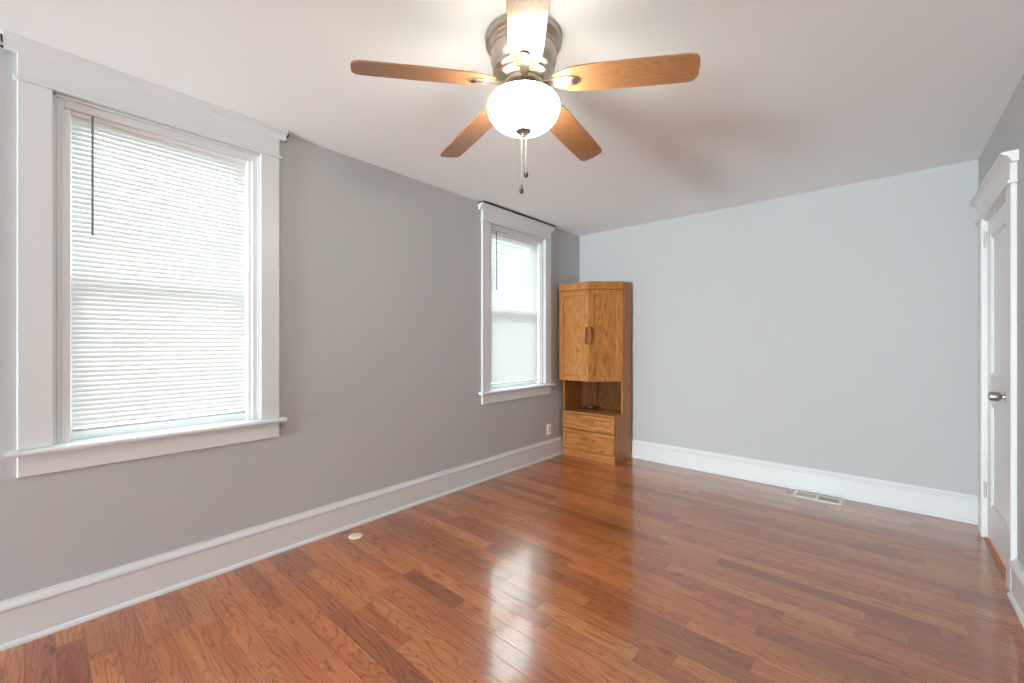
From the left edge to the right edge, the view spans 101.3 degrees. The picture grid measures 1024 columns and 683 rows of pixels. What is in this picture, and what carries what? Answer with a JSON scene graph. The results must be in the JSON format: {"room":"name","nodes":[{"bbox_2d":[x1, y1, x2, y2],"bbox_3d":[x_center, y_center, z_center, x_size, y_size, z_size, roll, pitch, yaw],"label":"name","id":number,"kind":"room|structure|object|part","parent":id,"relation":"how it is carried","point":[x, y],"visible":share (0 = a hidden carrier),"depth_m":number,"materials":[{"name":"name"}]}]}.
{"room":"empty bedroom","nodes":[
{"label":"empty bedroom","id":0,"kind":"room"},
{"bbox_2d":[0,50,579,600],"bbox_3d":[-3.496,0.000,0.268,0.200,2.500,13.180,0,0,41],"label":"wall","id":1,"kind":"structure","parent":0,"point":[380,268],"depth_m":2.74,"materials":[{"name":"grey paint"}]},
{"bbox_2d":[0,33,4,53],"bbox_3d":[-2.071,-1.210,1.704,0.040,0.060,0.016,0,0,41],"label":"curtain bracket","id":2,"kind":"object","parent":1,"relation":"attached to","point":[2,50],"visible":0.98,"depth_m":1.71,"materials":[{"name":"white metal"}]},
{"bbox_2d":[3,30,287,477],"bbox_3d":[-1.780,-0.342,2.172,0.258,1.814,1.077,0,0,41],"label":"window","id":3,"kind":"structure","parent":1,"relation":"in","point":[46,441],"depth_m":1.88,"materials":[{"name":"white paint"}]},
{"bbox_3d":[-1.704,-1.224,2.106,0.058,0.052,1.077,0,0,41],"label":"crown moulding","id":4,"kind":"part","parent":3,"relation":"part of","materials":[{"name":"white paint"}]},
{"bbox_3d":[-1.753,0.463,2.149,0.188,0.025,1.067,0,0,41],"label":"sill","id":5,"kind":"part","parent":3,"relation":"part of","materials":[{"name":"white paint"}]},
{"bbox_3d":[-1.817,-0.656,2.205,0.027,0.783,0.697,0,0,41],"label":"sash","id":6,"kind":"part","parent":3,"relation":"part of","materials":[{"name":"white plastic"}]},
{"bbox_3d":[-1.789,0.068,2.181,0.042,0.765,0.697,0,0,41],"label":"sash","id":7,"kind":"part","parent":3,"relation":"part of","materials":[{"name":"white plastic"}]},
{"bbox_2d":[71,111,245,431],"bbox_3d":[-1.754,-0.319,2.150,0.044,1.454,0.691,0,0,41],"label":"window blind","id":8,"kind":"object","parent":3,"relation":"attached to","point":[150,339],"visible":1,"depth_m":2.10,"materials":[{"name":"white plastic"}]},
{"bbox_3d":[-1.896,-0.309,2.001,0.027,1.414,0.001,0,0,41],"label":"ladder cord","id":9,"kind":"part","parent":8,"relation":"part of","materials":[{"name":"white fabric"}]},
{"bbox_3d":[-1.760,0.402,2.155,0.024,0.012,0.687,0,0,41],"label":"rail","id":10,"kind":"part","parent":8,"relation":"part of","materials":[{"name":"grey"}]},
{"bbox_2d":[0,436,562,651],"bbox_3d":[-3.408,1.155,0.190,0.034,0.190,12.780,0,0,41],"label":"baseboard","id":11,"kind":"structure","parent":1,"relation":"attached to","point":[24,618],"depth_m":2.26,"materials":[{"name":"white paint"}]},
{"bbox_2d":[478,202,555,404],"bbox_3d":[0.012,-0.333,4.205,0.258,1.795,1.106,0,0,41],"label":"window","id":12,"kind":"structure","parent":1,"relation":"in","point":[489,393],"depth_m":4.14,"materials":[{"name":"white paint"}]},
{"bbox_3d":[0.002,0.068,4.214,0.042,0.765,0.726,0,0,41],"label":"sash","id":13,"kind":"part","parent":12,"relation":"part of","materials":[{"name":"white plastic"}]},
{"bbox_2d":[492,231,537,384],"bbox_3d":[0.037,-0.319,4.183,0.044,1.454,0.720,0,0,41],"label":"window blind","id":14,"kind":"object","parent":12,"relation":"attached to","point":[514,323],"visible":0.89,"depth_m":4.18,"materials":[{"name":"white plastic"}]},
{"bbox_3d":[0.031,0.402,4.188,0.024,0.012,0.716,0,0,41],"label":"rail","id":15,"kind":"part","parent":14,"relation":"part of","materials":[{"name":"grey plastic"}]},
{"bbox_2d":[478,201,554,226],"bbox_3d":[0.089,-1.235,4.135,0.065,0.018,1.121,0,0,41],"label":"curtain rod","id":16,"kind":"object","parent":12,"relation":"on","point":[480,201],"visible":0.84,"depth_m":4.01,"materials":[{"name":"brown metal"}]},
{"bbox_3d":[0.087,-1.204,4.139,0.058,0.052,1.106,0,0,41],"label":"crown moulding","id":17,"kind":"part","parent":12,"relation":"part of","materials":[{"name":"white paint"}]},
{"bbox_3d":[0.038,0.463,4.182,0.188,0.025,1.096,0,0,41],"label":"sill","id":18,"kind":"part","parent":12,"relation":"part of","materials":[{"name":"white paint"}]},
{"bbox_2d":[547,424,550,434],"bbox_3d":[0.402,0.948,4.534,0.008,0.116,0.072,0,0,41],"label":"wall outlet","id":19,"kind":"object","parent":1,"relation":"attached to","point":[548,425],"visible":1,"depth_m":4.52,"materials":[{"name":"white plastic"}]},
{"bbox_2d":[0,454,1023,682],"bbox_3d":[-2.221,1.310,-0.855,3.597,0.120,13.180,0,0,41],"label":"floor","id":20,"kind":"structure","parent":0,"point":[562,568],"depth_m":2.02,"materials":[{"name":"brown wood"}]},
{"bbox_2d":[349,533,361,538],"bbox_3d":[-1.004,1.246,2.695,0.084,0.007,0.084,0,0,41],"label":"round cap","id":21,"kind":"object","parent":20,"relation":"on","point":[354,535],"visible":1,"depth_m":2.69,"materials":[{"name":"beige plastic"}]},
{"bbox_2d":[559,281,630,464],"bbox_3d":[0.891,0.312,4.553,0.638,1.876,0.474,0,0,41],"label":"tall cabinet","id":22,"kind":"object","parent":20,"relation":"on","point":[595,316],"visible":1,"depth_m":4.42,"materials":[{"name":"brown wood"}]},
{"bbox_3d":[0.676,0.314,4.778,0.018,1.872,0.422,0,0,41],"label":"panel","id":23,"kind":"part","parent":22,"relation":"part of","materials":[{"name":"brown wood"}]},
{"bbox_3d":[0.663,-0.062,4.493,0.369,0.960,0.019,0,0,41],"label":"door","id":24,"kind":"part","parent":22,"relation":"part of","materials":[{"name":"brown wood"}]},
{"bbox_3d":[0.771,-0.060,4.367,0.018,0.186,0.036,0,0,41],"label":"handle","id":25,"kind":"part","parent":22,"relation":"part of","materials":[{"name":"brown wood"}]},
{"bbox_3d":[0.801,0.861,4.451,0.629,0.160,0.019,0,0,41],"label":"drawer","id":26,"kind":"part","parent":22,"relation":"part of","materials":[{"name":"brown wood"}]},
{"bbox_3d":[0.801,1.056,4.451,0.629,0.203,0.019,0,0,41],"label":"drawer","id":27,"kind":"part","parent":22,"relation":"part of","materials":[{"name":"brown wood"}]},
{"bbox_2d":[567,427,613,456],"bbox_3d":[0.922,1.091,4.591,0.597,0.294,0.355,0,0,41],"label":"drawer","id":28,"kind":"object","parent":22,"relation":"attached to","point":[602,445],"depth_m":4.43,"materials":[{"name":"brown wood"}]},
{"bbox_2d":[563,406,622,417],"bbox_3d":[0.924,0.766,4.576,0.620,0.018,0.376,0,0,41],"label":"shelf","id":29,"kind":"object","parent":22,"relation":"on","point":[600,412],"depth_m":4.53,"materials":[{"name":"brown wood"}]},
{"bbox_2d":[584,392,596,409],"bbox_3d":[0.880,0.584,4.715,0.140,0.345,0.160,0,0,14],"label":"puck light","id":30,"kind":"object","parent":29,"relation":"on","point":[586,407],"visible":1,"depth_m":4.66,"materials":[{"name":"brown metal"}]},
{"bbox_3d":[1.043,0.307,4.729,0.598,1.846,0.010,0,0,41],"label":"panel","id":31,"kind":"part","parent":22,"relation":"part of","materials":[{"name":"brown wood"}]},
{"bbox_3d":[0.976,-0.062,4.377,0.352,0.960,0.019,0,0,-2],"label":"door","id":32,"kind":"part","parent":22,"relation":"part of","materials":[{"name":"brown wood"}]},
{"bbox_3d":[1.212,0.312,4.453,0.020,1.876,0.200,0,0,41],"label":"panel","id":33,"kind":"part","parent":22,"relation":"part of","materials":[{"name":"brown wood"}]},
{"bbox_2d":[792,490,842,505],"bbox_3d":[2.442,1.244,3.359,0.316,0.013,0.156,0,0,41],"label":"floor vent","id":34,"kind":"object","parent":20,"relation":"in","point":[807,495],"visible":1,"depth_m":3.35,"materials":[{"name":"beige metal"}]},
{"bbox_2d":[0,0,1023,235],"bbox_3d":[-2.221,-1.310,-0.855,3.597,0.120,13.180,0,0,41],"label":"ceiling","id":35,"kind":"structure","parent":0,"point":[786,97],"depth_m":2.04,"materials":[{"name":"white paint"}]},
{"bbox_2d":[350,0,700,193],"bbox_3d":[0.061,-0.949,1.778,1.289,0.602,1.265,0,0,41],"label":"ceiling fan","id":36,"kind":"object","parent":35,"relation":"hanging from","point":[523,44],"visible":1,"depth_m":1.64,"materials":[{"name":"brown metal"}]},
{"bbox_3d":[-0.330,-1.029,1.616,0.548,0.006,0.133,-6,14,-18],"label":"blade","id":37,"kind":"part","parent":36,"relation":"part of","materials":[{"name":"brown wood"}]},
{"bbox_3d":[-0.186,-1.029,2.061,0.133,0.006,0.548,-15,3,-36],"label":"blade","id":38,"kind":"part","parent":36,"relation":"part of","materials":[{"name":"brown wood"}]},
{"bbox_3d":[0.043,-0.852,1.820,0.002,0.334,0.051,0,0,-3],"label":"pull chain","id":39,"kind":"part","parent":36,"relation":"part of","materials":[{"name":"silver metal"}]},
{"bbox_3d":[0.048,-0.934,1.740,0.299,0.131,0.299,0,0,41],"label":"lamp shade","id":40,"kind":"part","parent":36,"relation":"part of","materials":[{"name":"white glass"}]},
{"bbox_3d":[0.048,-1.220,1.740,0.316,0.060,0.316,0,0,41],"label":"ceiling plate","id":41,"kind":"part","parent":36,"relation":"part of","materials":[{"name":"silver metal"}]},
{"bbox_3d":[0.049,-1.029,1.342,0.133,0.006,0.548,12,5,-1],"label":"blade","id":42,"kind":"part","parent":36,"relation":"part of","materials":[{"name":"beige wood"}]},
{"bbox_3d":[0.281,-1.029,2.062,0.133,0.006,0.548,-14,-14,34],"label":"blade","id":43,"kind":"part","parent":36,"relation":"part of","materials":[{"name":"brown wood"}]},
{"bbox_3d":[0.426,-1.029,1.617,0.548,0.006,0.133,6,-10,18],"label":"blade","id":44,"kind":"part","parent":36,"relation":"part of","materials":[{"name":"brown wood"}]},
{"bbox_2d":[580,160,977,495],"bbox_3d":[2.069,0.000,4.015,3.197,2.500,0.200,0,0,41],"label":"wall","id":45,"kind":"structure","parent":0,"point":[835,329],"depth_m":3.46,"materials":[{"name":"grey paint"}]},
{"bbox_2d":[631,439,977,524],"bbox_3d":[1.992,1.155,3.927,3.197,0.190,0.034,0,0,41],"label":"baseboard","id":46,"kind":"structure","parent":45,"relation":"attached to","point":[956,506],"depth_m":3.43,"materials":[{"name":"white paint"}]},
{"bbox_2d":[978,74,1023,567],"bbox_3d":[-0.947,0.000,-1.978,0.200,2.500,13.180,0,0,41],"label":"wall","id":47,"kind":"structure","parent":0,"point":[1008,134],"depth_m":2.04,"materials":[{"name":"grey paint"}]},
{"bbox_2d":[969,149,1018,591],"bbox_3d":[2.832,0.160,2.361,0.266,2.180,1.003,0,0,41],"label":"door","id":48,"kind":"structure","parent":47,"relation":"in","point":[995,200],"depth_m":2.42,"materials":[{"name":"white paint"}]},
{"bbox_3d":[2.760,-0.904,2.425,0.058,0.052,1.003,0,0,41],"label":"crown moulding","id":49,"kind":"part","parent":48,"relation":"part of","materials":[{"name":"white paint"}]},
{"bbox_3d":[2.603,0.295,2.249,0.071,0.066,0.066,0,0,41],"label":"knob","id":50,"kind":"part","parent":48,"relation":"part of","materials":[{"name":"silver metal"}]},
{"bbox_2d":[1007,558,1023,627],"bbox_3d":[-1.400,1.155,-2.316,0.034,0.190,11.674,0,0,41],"label":"baseboard","id":51,"kind":"structure","parent":47,"relation":"attached to","point":[1016,596],"depth_m":1.97,"materials":[{"name":"white paint"}]}
]}

